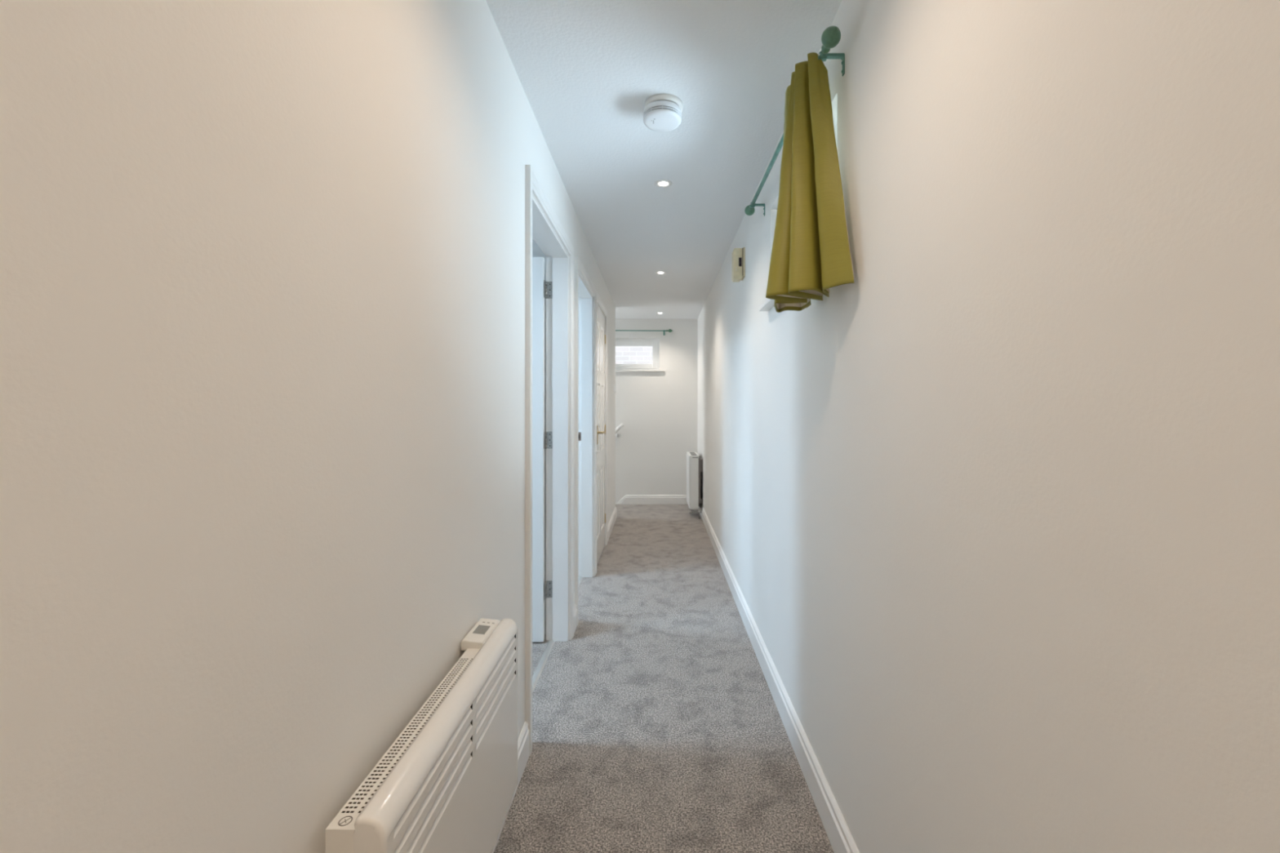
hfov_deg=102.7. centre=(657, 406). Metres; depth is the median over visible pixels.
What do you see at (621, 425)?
handrail
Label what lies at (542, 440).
door
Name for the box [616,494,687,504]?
baseboard
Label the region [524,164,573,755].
door frame
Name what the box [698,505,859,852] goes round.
baseboard
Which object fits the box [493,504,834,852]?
floor
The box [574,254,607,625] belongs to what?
door frame
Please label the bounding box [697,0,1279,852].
wall
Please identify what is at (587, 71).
ceiling
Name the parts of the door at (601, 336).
handle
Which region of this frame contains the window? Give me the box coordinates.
[615,338,664,371]
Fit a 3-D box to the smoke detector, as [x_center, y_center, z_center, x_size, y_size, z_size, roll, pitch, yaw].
[0.019,-1.062,1.860,0.144,0.067,0.140,0,0,0]
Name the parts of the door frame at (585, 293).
latch plate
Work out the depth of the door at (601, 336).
4.14 m
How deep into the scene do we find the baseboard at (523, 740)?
1.73 m
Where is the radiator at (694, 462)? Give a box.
[686,452,702,519]
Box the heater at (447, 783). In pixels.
[324,617,517,852]
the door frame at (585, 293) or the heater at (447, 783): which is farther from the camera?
the door frame at (585, 293)
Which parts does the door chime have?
plate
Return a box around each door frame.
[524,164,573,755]
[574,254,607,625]
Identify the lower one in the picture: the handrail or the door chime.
the handrail
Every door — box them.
[532,257,552,642]
[596,304,605,564]
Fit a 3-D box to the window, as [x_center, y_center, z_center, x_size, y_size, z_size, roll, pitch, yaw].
[-0.415,-0.649,6.468,1.010,0.422,0.205,0,0,0]
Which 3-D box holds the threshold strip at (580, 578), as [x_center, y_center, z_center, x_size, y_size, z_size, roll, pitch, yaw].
[-0.549,1.218,3.292,0.032,0.005,0.755,0,0,0]
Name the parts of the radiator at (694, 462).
panel, panel, panel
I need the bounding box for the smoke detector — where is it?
[643,93,682,132]
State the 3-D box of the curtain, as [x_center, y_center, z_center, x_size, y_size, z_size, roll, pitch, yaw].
[0.388,-0.625,1.443,0.177,0.654,0.413,0,0,0]
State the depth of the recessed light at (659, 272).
4.19 m
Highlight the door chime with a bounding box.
[731,247,745,282]
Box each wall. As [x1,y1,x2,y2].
[0,0,615,852]
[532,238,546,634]
[615,319,697,504]
[615,346,652,364]
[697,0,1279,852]
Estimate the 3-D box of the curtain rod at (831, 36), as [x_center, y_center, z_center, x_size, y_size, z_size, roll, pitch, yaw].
[0.457,-0.923,1.871,0.082,0.074,1.217,0,0,0]
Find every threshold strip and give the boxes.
[532,639,555,692]
[578,576,582,586]
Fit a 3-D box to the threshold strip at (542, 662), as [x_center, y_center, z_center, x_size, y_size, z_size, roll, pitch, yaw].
[-0.549,1.218,2.260,0.032,0.005,0.820,0,0,0]
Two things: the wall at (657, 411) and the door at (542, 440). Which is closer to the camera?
the door at (542, 440)
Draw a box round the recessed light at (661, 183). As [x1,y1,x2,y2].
[654,179,671,187]
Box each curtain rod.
[615,328,672,335]
[744,26,844,216]
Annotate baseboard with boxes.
[492,506,617,852]
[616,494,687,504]
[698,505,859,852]
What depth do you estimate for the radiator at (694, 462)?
5.60 m
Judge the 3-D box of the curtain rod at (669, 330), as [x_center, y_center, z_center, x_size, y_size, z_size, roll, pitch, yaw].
[-0.405,-0.923,6.359,1.190,0.071,0.081,0,0,0]
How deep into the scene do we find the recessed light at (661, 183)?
2.51 m
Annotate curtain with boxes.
[765,52,853,312]
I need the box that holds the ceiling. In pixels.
[485,0,842,319]
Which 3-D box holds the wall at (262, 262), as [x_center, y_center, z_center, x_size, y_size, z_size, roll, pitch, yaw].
[-0.523,0.062,1.510,0.120,2.315,8.220,0,0,0]
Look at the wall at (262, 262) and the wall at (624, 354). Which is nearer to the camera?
the wall at (262, 262)
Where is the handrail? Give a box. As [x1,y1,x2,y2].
[615,423,623,437]
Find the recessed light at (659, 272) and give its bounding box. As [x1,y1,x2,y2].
[655,271,666,274]

